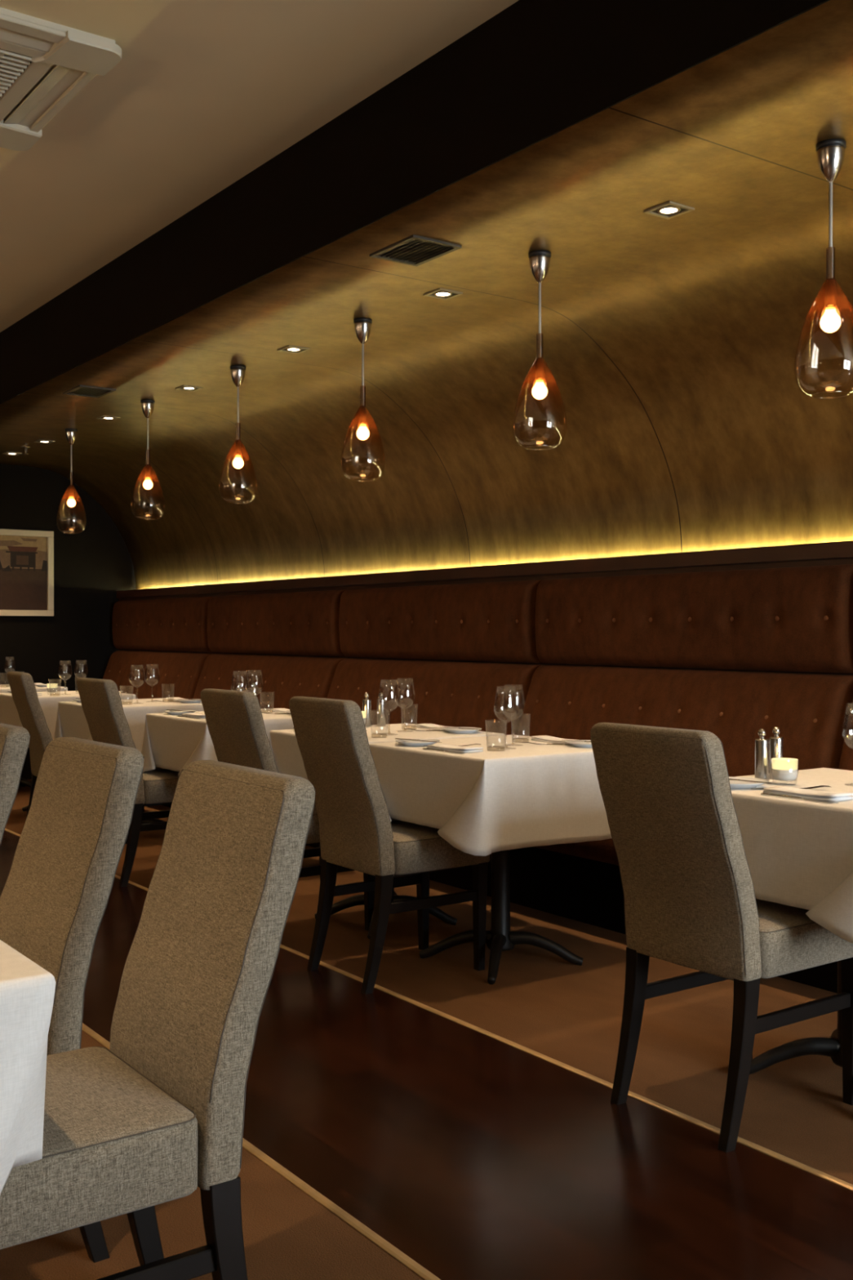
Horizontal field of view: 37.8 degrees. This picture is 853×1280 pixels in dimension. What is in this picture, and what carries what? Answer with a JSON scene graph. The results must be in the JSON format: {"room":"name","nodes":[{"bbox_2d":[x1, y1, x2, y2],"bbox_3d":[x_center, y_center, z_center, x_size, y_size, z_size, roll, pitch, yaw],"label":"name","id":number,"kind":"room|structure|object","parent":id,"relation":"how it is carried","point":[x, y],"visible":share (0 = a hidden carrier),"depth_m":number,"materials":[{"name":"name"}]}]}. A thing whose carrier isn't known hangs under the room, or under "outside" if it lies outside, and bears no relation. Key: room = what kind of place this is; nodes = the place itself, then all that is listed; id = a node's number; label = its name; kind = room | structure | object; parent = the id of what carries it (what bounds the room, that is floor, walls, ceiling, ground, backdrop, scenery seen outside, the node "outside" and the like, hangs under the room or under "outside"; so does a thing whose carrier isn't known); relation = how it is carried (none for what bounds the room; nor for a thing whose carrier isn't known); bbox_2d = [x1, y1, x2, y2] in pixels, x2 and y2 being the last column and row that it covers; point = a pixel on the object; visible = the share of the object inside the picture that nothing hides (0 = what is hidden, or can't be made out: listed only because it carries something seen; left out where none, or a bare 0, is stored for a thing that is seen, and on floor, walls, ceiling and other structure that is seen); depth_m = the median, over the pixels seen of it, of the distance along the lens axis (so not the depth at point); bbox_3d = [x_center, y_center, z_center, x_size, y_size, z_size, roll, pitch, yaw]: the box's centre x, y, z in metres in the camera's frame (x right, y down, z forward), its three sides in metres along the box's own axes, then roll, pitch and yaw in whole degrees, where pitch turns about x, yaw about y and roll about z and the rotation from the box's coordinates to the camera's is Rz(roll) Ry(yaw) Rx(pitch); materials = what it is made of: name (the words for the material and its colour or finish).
{"room":"restaurant","nodes":[
{"label":"restaurant","id":0,"kind":"room"},
{"bbox_2d":[0,464,135,779],"bbox_3d":[-5.333,-0.352,8.134,7.810,2.950,0.100,0,1,-36],"label":"wall","id":1,"kind":"structure","parent":0,"point":[92,560],"depth_m":9.85,"materials":[{"name":"paint"}]},
{"bbox_2d":[0,528,53,616],"bbox_3d":[-3.162,-0.518,9.610,0.566,0.666,0.026,0,1,-36],"label":"framed picture","id":2,"kind":"object","parent":1,"relation":"attached to","point":[26,556],"visible":1,"depth_m":9.66},
{"bbox_2d":[81,1022,440,1279],"bbox_3d":[-0.888,1.136,3.476,0.024,0.014,12.670,0,1,-36],"label":"trim","id":3,"kind":"structure","parent":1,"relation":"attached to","point":[405,1260],"depth_m":2.49,"materials":[{"name":"beige wood"}]},
{"bbox_2d":[4,828,852,1191],"bbox_3d":[-0.136,1.132,4.014,0.024,0.014,12.670,0,1,-36],"label":"trim","id":4,"kind":"structure","parent":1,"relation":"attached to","point":[811,1170],"depth_m":3.24,"materials":[{"name":"beige wood"}]},
{"bbox_2d":[115,540,852,598],"bbox_3d":[1.233,-0.330,4.984,0.146,0.060,12.670,0,1,-36],"label":"trim","id":5,"kind":"structure","parent":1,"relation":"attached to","point":[839,549],"depth_m":5.76,"materials":[{"name":"wood"}]},
{"bbox_2d":[119,557,852,675],"bbox_3d":[1.200,-0.078,4.962,0.020,0.460,12.670,0,1,-36],"label":"trim","id":6,"kind":"structure","parent":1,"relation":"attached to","point":[850,560],"depth_m":5.78,"materials":[{"name":"brown wood"}]},
{"bbox_2d":[0,0,518,332],"bbox_3d":[-2.337,-1.740,2.415,5.430,0.100,12.670,0,1,-36],"label":"ceiling","id":7,"kind":"structure","parent":0,"point":[201,95],"depth_m":3.95,"materials":[{"name":"beige paint"}]},
{"bbox_2d":[0,7,121,151],"bbox_3d":[-1.468,-1.677,3.623,0.890,0.045,0.890,0,1,-36],"label":"air conditioner","id":8,"kind":"object","parent":7,"relation":"attached to","point":[44,64],"visible":1,"depth_m":3.62,"materials":[{"name":"white plastic"}]},
{"bbox_2d":[0,48,32,97],"bbox_3d":[-1.468,-1.667,3.623,0.490,0.009,0.480,0,1,-36],"label":"grille","id":9,"kind":"object","parent":8,"relation":"attached to","point":[15,66],"depth_m":3.64,"materials":[{"name":"white plastic"}]},
{"bbox_2d":[0,0,830,404],"bbox_3d":[-0.209,-1.504,3.942,0.006,0.397,12.670,0,1,-36],"label":"ceiling beam","id":10,"kind":"structure","parent":7,"relation":"attached to","point":[534,70],"depth_m":3.75,"materials":[{"name":"brown paint"}]},
{"bbox_2d":[0,0,852,589],"bbox_3d":[0.573,-0.837,4.507,1.917,1.046,12.670,0,1,-36],"label":"vault","id":11,"kind":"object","parent":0,"point":[696,403],"visible":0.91,"depth_m":5.12,"materials":[{"name":"gold metal"}]},
{"bbox_2d":[2,451,22,455],"bbox_3d":[-2.984,-1.341,8.961,0.108,0.006,0.108,0,1,-36],"label":"recessed light","id":12,"kind":"object","parent":11,"relation":"attached to","point":[6,452],"visible":1,"depth_m":8.95,"materials":[{"name":"metal"}]},
{"bbox_2d":[21,446,30,454],"bbox_3d":[-2.785,-1.317,8.649,0.064,0.050,0.064,0,1,-36],"label":"sprinkler","id":13,"kind":"object","parent":11,"relation":"attached to","point":[24,447],"visible":1,"depth_m":8.64,"materials":[{"name":"metal"}]},
{"bbox_2d":[33,440,54,444],"bbox_3d":[-2.576,-1.337,8.392,0.108,0.006,0.108,0,1,-36],"label":"recessed light","id":14,"kind":"object","parent":11,"relation":"attached to","point":[47,442],"visible":1,"depth_m":8.38,"materials":[{"name":"metal"}]},
{"bbox_2d":[61,428,80,506],"bbox_3d":[-2.253,-1.007,7.894,0.183,0.658,0.183,0,1,-42],"label":"pendant lamp","id":15,"kind":"object","parent":11,"relation":"hanging from","point":[71,495],"visible":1,"depth_m":7.87,"materials":[{"name":"metal"}]},
{"bbox_2d":[62,384,115,398],"bbox_3d":[-1.797,-1.323,6.626,0.196,0.008,0.260,0,1,-36],"label":"air vent","id":16,"kind":"object","parent":11,"relation":"attached to","point":[79,390],"visible":1,"depth_m":6.62,"materials":[{"name":"black metal"}]},
{"bbox_2d":[96,415,120,420],"bbox_3d":[-1.907,-1.330,7.457,0.108,0.006,0.108,0,1,-36],"label":"recessed light","id":17,"kind":"object","parent":11,"relation":"attached to","point":[103,417],"visible":1,"depth_m":7.45,"materials":[{"name":"metal"}]},
{"bbox_2d":[137,399,159,489],"bbox_3d":[-1.547,-1.000,6.909,0.183,0.658,0.183,0,1,-45],"label":"pendant lamp","id":18,"kind":"object","parent":11,"relation":"hanging from","point":[147,476],"visible":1,"depth_m":6.89,"materials":[{"name":"metal"}]},
{"bbox_2d":[174,384,203,391],"bbox_3d":[-1.248,-1.323,6.539,0.108,0.006,0.108,0,1,-36],"label":"recessed light","id":19,"kind":"object","parent":11,"relation":"attached to","point":[188,388],"visible":1,"depth_m":6.54,"materials":[{"name":"metal"}]},
{"bbox_2d":[225,364,250,468],"bbox_3d":[-0.912,-0.993,6.022,0.183,0.658,0.183,0,1,-37],"label":"pendant lamp","id":20,"kind":"object","parent":11,"relation":"hanging from","point":[237,453],"visible":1,"depth_m":6.00,"materials":[{"name":"metal"}]},
{"bbox_2d":[277,345,310,353],"bbox_3d":[-0.602,-1.316,5.636,0.108,0.006,0.108,0,1,-36],"label":"recessed light","id":21,"kind":"object","parent":11,"relation":"attached to","point":[289,348],"visible":1,"depth_m":5.63,"materials":[{"name":"metal"}]},
{"bbox_2d":[348,317,377,439],"bbox_3d":[-0.261,-0.986,5.114,0.183,0.658,0.183,0,1,43],"label":"pendant lamp","id":22,"kind":"object","parent":11,"relation":"hanging from","point":[362,422],"visible":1,"depth_m":5.09,"materials":[{"name":"metal"}]},
{"bbox_2d":[368,234,462,266],"bbox_3d":[-0.038,-1.304,4.173,0.196,0.008,0.260,0,1,-36],"label":"air vent","id":23,"kind":"object","parent":11,"relation":"attached to","point":[413,250],"visible":1,"depth_m":4.17,"materials":[{"name":"metal"}]},
{"bbox_2d":[422,288,462,300],"bbox_3d":[0.062,-1.309,4.710,0.108,0.006,0.108,0,1,-36],"label":"recessed light","id":24,"kind":"object","parent":11,"relation":"attached to","point":[440,293],"visible":1,"depth_m":4.71,"materials":[{"name":"metal"}]},
{"bbox_2d":[522,249,557,399],"bbox_3d":[0.384,-0.979,4.214,0.183,0.658,0.183,0,1,-38],"label":"pendant lamp","id":25,"kind":"object","parent":11,"relation":"hanging from","point":[540,378],"visible":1,"depth_m":4.19,"materials":[{"name":"metal"}]},
{"bbox_2d":[643,200,694,219],"bbox_3d":[0.735,-1.302,3.771,0.108,0.006,0.108,0,1,-36],"label":"recessed light","id":26,"kind":"object","parent":11,"relation":"attached to","point":[668,210],"visible":1,"depth_m":3.77,"materials":[{"name":"metal"}]},
{"bbox_2d":[806,138,852,333],"bbox_3d":[1.062,-0.972,3.268,0.183,0.658,0.183,0,1,-41],"label":"pendant lamp","id":27,"kind":"object","parent":11,"relation":"hanging from","point":[831,304],"visible":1,"depth_m":3.25,"materials":[{"name":"metal"}]},
{"bbox_2d":[0,830,852,1279],"bbox_3d":[-0.512,1.151,3.745,0.921,0.040,12.670,0,1,-36],"label":"floor","id":28,"kind":"structure","parent":0,"point":[475,1155],"depth_m":2.75,"materials":[{"name":"brown wood"}]},
{"bbox_2d":[0,1030,423,1279],"bbox_3d":[-2.720,1.164,2.163,4.488,0.040,12.670,0,1,-36],"label":"carpet","id":29,"kind":"object","parent":28,"relation":"on","point":[288,1234],"depth_m":2.35,"materials":[{"name":"brown carpet"}]},
{"bbox_2d":[0,723,30,844],"bbox_3d":[-1.248,0.670,2.826,0.587,0.937,0.386,0,1,-36],"label":"dining chair","id":30,"kind":"object","parent":29,"relation":"on","point":[14,740],"visible":1,"depth_m":2.82,"materials":[{"name":"grey fabric"}]},
{"bbox_2d":[0,737,144,1262],"bbox_3d":[-0.872,0.674,2.311,0.587,0.937,0.386,0,1,-37],"label":"dining chair","id":31,"kind":"object","parent":29,"relation":"on","point":[54,898],"visible":0.76,"depth_m":2.33,"materials":[{"name":"grey fabric"}]},
{"bbox_2d":[0,760,315,1279],"bbox_3d":[-0.508,0.677,1.852,0.587,0.937,0.386,0,1,-36],"label":"dining chair","id":32,"kind":"object","parent":29,"relation":"on","point":[153,1117],"visible":1,"depth_m":1.82,"materials":[{"name":"grey fabric"}]},
{"bbox_3d":[-0.904,0.771,1.538,0.648,0.753,0.648,0,1,-36],"label":"dining table","id":33,"kind":"object","parent":29,"relation":"on","visible":0},
{"bbox_2d":[0,939,55,1194],"bbox_3d":[-0.924,0.543,1.522,0.745,0.304,0.718,0,1,-36],"label":"tablecloth","id":34,"kind":"object","parent":33,"relation":"on","point":[27,990],"visible":1,"depth_m":1.44,"materials":[{"name":"white fabric"}]},
{"bbox_2d":[4,779,852,1184],"bbox_3d":[0.595,1.145,4.538,1.777,0.040,12.670,0,1,-36],"label":"carpet","id":35,"kind":"object","parent":28,"relation":"on","point":[544,1002],"visible":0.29,"depth_m":3.86,"materials":[{"name":"brown carpet"}]},
{"bbox_2d":[22,804,28,811],"bbox_3d":[-2.306,0.722,7.931,0.648,0.753,0.648,0,1,-36],"label":"dining table","id":36,"kind":"object","parent":35,"relation":"on","point":[25,808],"visible":0.06,"depth_m":7.96,"materials":[{"name":"black metal"}]},
{"bbox_2d":[0,690,135,739],"bbox_3d":[-2.306,0.490,7.929,0.794,0.297,0.718,0,1,-36],"label":"tablecloth","id":37,"kind":"object","parent":36,"relation":"on","point":[48,701],"visible":0.18,"depth_m":7.65,"materials":[{"name":"white fabric"}]},
{"bbox_2d":[46,683,57,692],"bbox_3d":[-2.362,0.309,7.851,0.069,0.066,0.069,0,1,-36],"label":"candle holder","id":38,"kind":"object","parent":37,"relation":"on","point":[51,687],"visible":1,"depth_m":7.83,"materials":[{"name":"white glass"}]},
{"bbox_2d":[6,671,128,844],"bbox_3d":[-1.949,0.640,6.786,0.587,0.937,0.386,0,1,-30],"label":"dining chair","id":39,"kind":"object","parent":35,"relation":"on","point":[24,693],"visible":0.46,"depth_m":6.59,"materials":[{"name":"grey fabric"}]},
{"bbox_2d":[75,677,178,887],"bbox_3d":[-1.310,0.647,5.894,0.587,0.937,0.386,0,1,-36],"label":"dining chair","id":40,"kind":"object","parent":35,"relation":"on","point":[100,700],"visible":0.44,"depth_m":5.69,"materials":[{"name":"grey fabric"}]},
{"bbox_2d":[141,805,163,823],"bbox_3d":[-1.616,0.729,6.968,0.648,0.753,0.648,0,1,-36],"label":"dining table","id":41,"kind":"object","parent":35,"relation":"on","point":[149,820],"visible":0.09,"depth_m":6.94,"materials":[{"name":"black metal"}]},
{"bbox_2d":[53,697,204,752],"bbox_3d":[-1.616,0.497,6.966,0.794,0.297,0.718,0,1,-36],"label":"tablecloth","id":42,"kind":"object","parent":41,"relation":"on","point":[71,721],"visible":0.28,"depth_m":6.76,"materials":[{"name":"white fabric"}]},
{"bbox_2d":[72,698,80,702],"bbox_3d":[-1.907,0.341,6.984,0.157,0.016,0.157,0,1,-36],"label":"plate","id":43,"kind":"object","parent":42,"relation":"on","point":[78,700],"visible":0.27,"depth_m":6.94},
{"bbox_2d":[167,697,186,701],"bbox_3d":[-1.405,0.339,7.092,0.074,0.017,0.212,0,1,-33],"label":"napkin","id":44,"kind":"object","parent":42,"relation":"on","point":[171,699],"visible":0.53,"depth_m":7.12,"materials":[{"name":"white fabric"}]},
{"bbox_2d":[176,698,201,702],"bbox_3d":[-1.313,0.341,6.929,0.157,0.016,0.157,0,1,-36],"label":"plate","id":45,"kind":"object","parent":42,"relation":"on","point":[188,700],"visible":0.91,"depth_m":6.88,"materials":[{"name":"white ceramic"}]},
{"bbox_2d":[200,688,375,930],"bbox_3d":[-0.527,0.655,4.801,0.587,0.937,0.386,0,1,-36],"label":"dining chair","id":46,"kind":"object","parent":35,"relation":"on","point":[234,720],"visible":0.41,"depth_m":4.63,"materials":[{"name":"grey fabric"}]},
{"bbox_2d":[314,888,457,939],"bbox_3d":[-0.163,0.745,4.941,0.648,0.753,0.648,0,1,-36],"label":"dining table","id":47,"kind":"object","parent":35,"relation":"on","point":[357,900],"visible":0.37,"depth_m":4.92,"materials":[{"name":"black metal"}]},
{"bbox_2d":[268,723,505,780],"bbox_3d":[-0.163,0.513,4.939,0.794,0.297,0.718,0,1,-36],"label":"tablecloth","id":48,"kind":"object","parent":47,"relation":"on","point":[286,753],"visible":0.16,"depth_m":4.88,"materials":[{"name":"white fabric"}]},
{"bbox_2d":[361,711,366,724],"bbox_3d":[-0.282,0.329,5.155,0.069,0.066,0.069,0,1,-36],"label":"candle holder","id":49,"kind":"object","parent":48,"relation":"on","point":[364,713],"visible":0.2,"depth_m":5.14,"materials":[{"name":"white glass"}]},
{"bbox_2d":[362,692,371,726],"bbox_3d":[-0.250,0.291,5.213,0.036,0.142,0.036,0,1,-36],"label":"mill","id":50,"kind":"object","parent":48,"relation":"on","point":[366,703],"visible":0.95,"depth_m":5.20,"materials":[{"name":"metal"}]},
{"bbox_2d":[377,692,386,726],"bbox_3d":[-0.190,0.291,5.240,0.036,0.142,0.036,0,1,-36],"label":"mill","id":51,"kind":"object","parent":48,"relation":"on","point":[381,703],"visible":1,"depth_m":5.22,"materials":[{"name":"metal"}]},
{"bbox_2d":[404,728,446,731],"bbox_3d":[0.012,0.359,4.952,0.198,0.010,0.024,0,0,3],"label":"fork","id":52,"kind":"object","parent":48,"relation":"on","point":[405,729],"visible":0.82,"depth_m":4.95,"materials":[{"name":"silver metal"}]},
{"bbox_2d":[417,723,454,730],"bbox_3d":[0.047,0.355,5.065,0.074,0.017,0.212,0,1,-33],"label":"napkin","id":53,"kind":"object","parent":48,"relation":"on","point":[424,726],"visible":0.78,"depth_m":5.08,"materials":[{"name":"white fabric"}]},
{"bbox_2d":[441,727,481,733],"bbox_3d":[0.139,0.357,4.902,0.157,0.016,0.157,0,1,-36],"label":"plate","id":54,"kind":"object","parent":48,"relation":"on","point":[457,731],"visible":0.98,"depth_m":4.86,"materials":[{"name":"white ceramic"}]},
{"bbox_2d":[440,726,480,730],"bbox_3d":[0.133,0.348,4.905,0.212,0.005,0.015,0,1,43],"label":"table knife","id":55,"kind":"object","parent":54,"relation":"on","point":[440,726],"visible":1,"depth_m":4.89,"materials":[{"name":"silver metal"}]},
{"bbox_2d":[288,696,489,994],"bbox_3d":[-0.125,0.659,4.240,0.587,0.937,0.386,0,1,-36],"label":"dining chair","id":56,"kind":"object","parent":35,"relation":"on","point":[357,832],"visible":0.92,"depth_m":4.11,"materials":[{"name":"grey fabric"}]},
{"bbox_2d":[102,564,852,993],"bbox_3d":[0.291,0.418,5.660,0.653,1.398,10.405,0,1,-36],"label":"banquette","id":57,"kind":"object","parent":35,"relation":"on","point":[797,619],"visible":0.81,"depth_m":5.51,"materials":[{"name":"brown leather"}]},
{"bbox_2d":[533,838,618,865],"bbox_3d":[0.257,0.735,5.639,0.570,0.165,10.405,0,1,-36],"label":"seat cushion","id":58,"kind":"object","parent":57,"relation":"on","point":[602,851],"depth_m":4.65,"materials":[{"name":"brown leather"}]},
{"bbox_2d":[419,849,583,984],"bbox_3d":[0.259,0.749,4.351,0.648,0.753,0.648,0,1,-36],"label":"dining table","id":59,"kind":"object","parent":35,"relation":"on","point":[500,938],"visible":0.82,"depth_m":4.32,"materials":[{"name":"black metal"}]},
{"bbox_2d":[368,734,612,856],"bbox_3d":[0.259,0.517,4.349,0.794,0.297,0.718,0,1,-36],"label":"tablecloth","id":60,"kind":"object","parent":59,"relation":"on","point":[513,793],"visible":0.69,"depth_m":4.04,"materials":[{"name":"white fabric"}]},
{"bbox_2d":[395,738,439,746],"bbox_3d":[-0.031,0.361,4.368,0.157,0.016,0.157,0,1,-36],"label":"plate","id":61,"kind":"object","parent":60,"relation":"on","point":[407,743],"visible":0.89,"depth_m":4.34,"materials":[{"name":"white ceramic"}]},
{"bbox_2d":[395,737,437,742],"bbox_3d":[-0.030,0.352,4.361,0.212,0.005,0.014,0,1,40],"label":"table knife","id":62,"kind":"object","parent":61,"relation":"on","point":[395,738],"visible":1,"depth_m":4.37,"materials":[{"name":"silver metal"}]},
{"bbox_2d":[422,747,462,753],"bbox_3d":[0.055,0.368,4.120,0.014,0.005,0.212,0,1,-38],"label":"table knife","id":63,"kind":"object","parent":60,"relation":"on","point":[424,748],"visible":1,"depth_m":4.13,"materials":[{"name":"silver metal"}]},
{"bbox_2d":[423,743,480,746],"bbox_3d":[0.089,0.364,4.301,0.198,0.010,0.024,0,0,3],"label":"fork","id":64,"kind":"object","parent":60,"relation":"on","point":[473,744],"visible":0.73,"depth_m":4.30,"materials":[{"name":"silver metal"}]},
{"bbox_2d":[426,743,483,752],"bbox_3d":[0.095,0.362,4.174,0.074,0.017,0.212,0,1,-38],"label":"napkin","id":65,"kind":"object","parent":60,"relation":"on","point":[446,747],"visible":1,"depth_m":4.14,"materials":[{"name":"white fabric"}]},
{"bbox_2d":[522,742,569,744],"bbox_3d":[0.435,0.363,4.362,0.198,0.010,0.024,0,0,3],"label":"fork","id":66,"kind":"object","parent":60,"relation":"on","point":[522,742],"visible":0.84,"depth_m":4.36,"materials":[{"name":"silver metal"}]},
{"bbox_2d":[531,735,579,743],"bbox_3d":[0.470,0.359,4.475,0.074,0.017,0.212,0,1,-33],"label":"napkin","id":67,"kind":"object","parent":60,"relation":"on","point":[548,739],"visible":0.85,"depth_m":4.48,"materials":[{"name":"white fabric"}]},
{"bbox_2d":[565,739,591,747],"bbox_3d":[0.562,0.361,4.313,0.157,0.016,0.157,0,1,-36],"label":"plate","id":68,"kind":"object","parent":60,"relation":"on","point":[576,744],"visible":0.56,"depth_m":4.28,"materials":[{"name":"white ceramic"}]},
{"bbox_2d":[561,739,591,742],"bbox_3d":[0.555,0.352,4.316,0.212,0.005,0.015,0,1,43],"label":"table knife","id":69,"kind":"object","parent":68,"relation":"on","point":[562,740],"visible":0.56,"depth_m":4.34,"materials":[{"name":"silver metal"}]},
{"bbox_2d":[590,722,852,1152],"bbox_3d":[0.737,0.668,3.037,0.587,0.937,0.386,0,1,-36],"label":"dining chair","id":70,"kind":"object","parent":35,"relation":"on","point":[690,900],"visible":0.97,"depth_m":2.89,"materials":[{"name":"grey fabric"}]},
{"bbox_2d":[749,960,842,1074],"bbox_3d":[1.090,0.758,3.192,0.648,0.753,0.648,0,1,-36],"label":"dining table","id":71,"kind":"object","parent":35,"relation":"on","point":[832,1046],"visible":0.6,"depth_m":3.20,"materials":[{"name":"black metal"}]},
{"bbox_2d":[730,767,852,943],"bbox_3d":[1.090,0.526,3.190,0.794,0.297,0.718,0,1,-36],"label":"tablecloth","id":72,"kind":"object","parent":71,"relation":"on","point":[799,852],"visible":0.51,"depth_m":2.92,"materials":[{"name":"white fabric"}]},
{"bbox_2d":[728,777,768,788],"bbox_3d":[0.799,0.369,3.208,0.157,0.016,0.157,0,1,-36],"label":"plate","id":73,"kind":"object","parent":72,"relation":"on","point":[734,784],"visible":0.62,"depth_m":3.22,"materials":[{"name":"white ceramic"}]},
{"bbox_2d":[728,778,776,783],"bbox_3d":[0.801,0.361,3.202,0.212,0.005,0.014,0,1,40],"label":"table knife","id":74,"kind":"object","parent":73,"relation":"on","point":[729,779],"visible":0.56,"depth_m":3.18,"materials":[{"name":"silver metal"}]},
{"bbox_2d":[755,728,768,782],"bbox_3d":[0.890,0.306,3.301,0.036,0.142,0.036,0,1,-36],"label":"mill","id":75,"kind":"object","parent":72,"relation":"on","point":[762,744],"visible":0.91,"depth_m":3.29,"materials":[{"name":"metal"}]},
{"bbox_2d":[769,726,783,779],"bbox_3d":[0.946,0.305,3.364,0.036,0.142,0.036,0,1,-36],"label":"mill","id":76,"kind":"object","parent":72,"relation":"on","point":[776,742],"visible":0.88,"depth_m":3.35,"materials":[{"name":"metal"}]},
{"bbox_2d":[771,757,798,780],"bbox_3d":[0.936,0.344,3.250,0.069,0.066,0.069,0,1,-36],"label":"candle holder","id":77,"kind":"object","parent":72,"relation":"on","point":[783,768],"visible":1,"depth_m":3.22,"materials":[{"name":"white glass"}]},
{"bbox_2d":[751,785,831,789],"bbox_3d":[0.920,0.373,3.142,0.198,0.010,0.024,0,0,3],"label":"fork","id":78,"kind":"object","parent":72,"relation":"on","point":[820,786],"visible":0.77,"depth_m":3.14,"materials":[{"name":"silver metal"}]},
{"bbox_2d":[760,792,838,803],"bbox_3d":[0.885,0.376,2.962,0.014,0.005,0.212,0,1,-38],"label":"table knife","id":79,"kind":"object","parent":72,"relation":"on","point":[765,793],"visible":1,"depth_m":2.96,"materials":[{"name":"silver metal"}]},
{"bbox_2d":[763,786,852,801],"bbox_3d":[0.926,0.370,3.015,0.074,0.017,0.212,0,1,-38],"label":"napkin","id":80,"kind":"object","parent":72,"relation":"on","point":[785,790],"visible":1,"depth_m":2.99,"materials":[{"name":"white fabric"}]},
{"bbox_3d":[-3.026,0.714,8.935,0.648,0.753,0.648,0,1,-36],"label":"dining table","id":81,"kind":"object","parent":35,"relation":"on","visible":0},
{"bbox_2d":[0,684,67,693],"bbox_3d":[-3.026,0.482,8.933,0.794,0.297,0.718,0,1,-36],"label":"tablecloth","id":82,"kind":"object","parent":81,"relation":"on","point":[3,688],"visible":0.16,"depth_m":8.76,"materials":[{"name":"white fabric"}]},
{"bbox_2d":[35,684,46,687],"bbox_3d":[-2.723,0.326,8.896,0.157,0.016,0.157,0,1,-36],"label":"plate","id":83,"kind":"object","parent":82,"relation":"on","point":[37,685],"visible":0.48,"depth_m":8.85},
{"bbox_3d":[-0.891,0.737,5.956,0.648,0.753,0.648,0,1,-36],"label":"dining table","id":84,"kind":"object","parent":35,"relation":"on","visible":0},
{"bbox_2d":[141,708,293,776],"bbox_3d":[-0.891,0.505,5.954,0.794,0.297,0.718,0,1,-36],"label":"tablecloth","id":85,"kind":"object","parent":84,"relation":"on","point":[170,742],"visible":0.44,"depth_m":5.74,"materials":[{"name":"white fabric"}]},
{"bbox_2d":[164,710,196,715],"bbox_3d":[-1.181,0.348,5.972,0.157,0.016,0.157,0,1,-36],"label":"plate","id":86,"kind":"object","parent":85,"relation":"on","point":[172,713],"visible":0.8,"depth_m":5.92,"materials":[{"name":"white ceramic"}]},
{"bbox_2d":[166,709,191,711],"bbox_3d":[-1.180,0.340,5.965,0.212,0.005,0.014,0,1,40],"label":"table knife","id":87,"kind":"object","parent":86,"relation":"on","point":[166,709],"visible":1,"depth_m":5.97,"materials":[{"name":"silver metal"}]},
{"bbox_2d":[181,712,205,718],"bbox_3d":[-1.055,0.349,5.779,0.074,0.017,0.212,0,1,-38],"label":"napkin","id":88,"kind":"object","parent":85,"relation":"on","point":[188,714],"visible":0.73,"depth_m":5.76,"materials":[{"name":"white fabric"}]},
{"bbox_2d":[235,682,243,691],"bbox_3d":[-0.929,0.283,6.195,0.036,0.142,0.036,0,1,-36],"label":"mill","id":89,"kind":"object","parent":85,"relation":"on","point":[239,684],"visible":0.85,"depth_m":6.19,"materials":[{"name":"glass"}]},
{"bbox_2d":[250,682,257,697],"bbox_3d":[-0.860,0.283,6.202,0.036,0.142,0.036,0,1,-36],"label":"mill","id":90,"kind":"object","parent":85,"relation":"on","point":[255,691],"visible":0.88,"depth_m":6.19,"materials":[{"name":"metal"}]},
{"bbox_2d":[261,711,290,714],"bbox_3d":[-0.715,0.351,5.967,0.198,0.010,0.024,0,0,3],"label":"fork","id":91,"kind":"object","parent":85,"relation":"on","point":[261,712],"visible":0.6,"depth_m":5.96,"materials":[{"name":"silver metal"}]},
{"bbox_2d":[271,708,289,713],"bbox_3d":[-0.680,0.347,6.080,0.074,0.017,0.212,0,1,-33],"label":"napkin","id":92,"kind":"object","parent":85,"relation":"on","point":[276,710],"visible":0.6,"depth_m":6.11,"materials":[{"name":"white fabric"}]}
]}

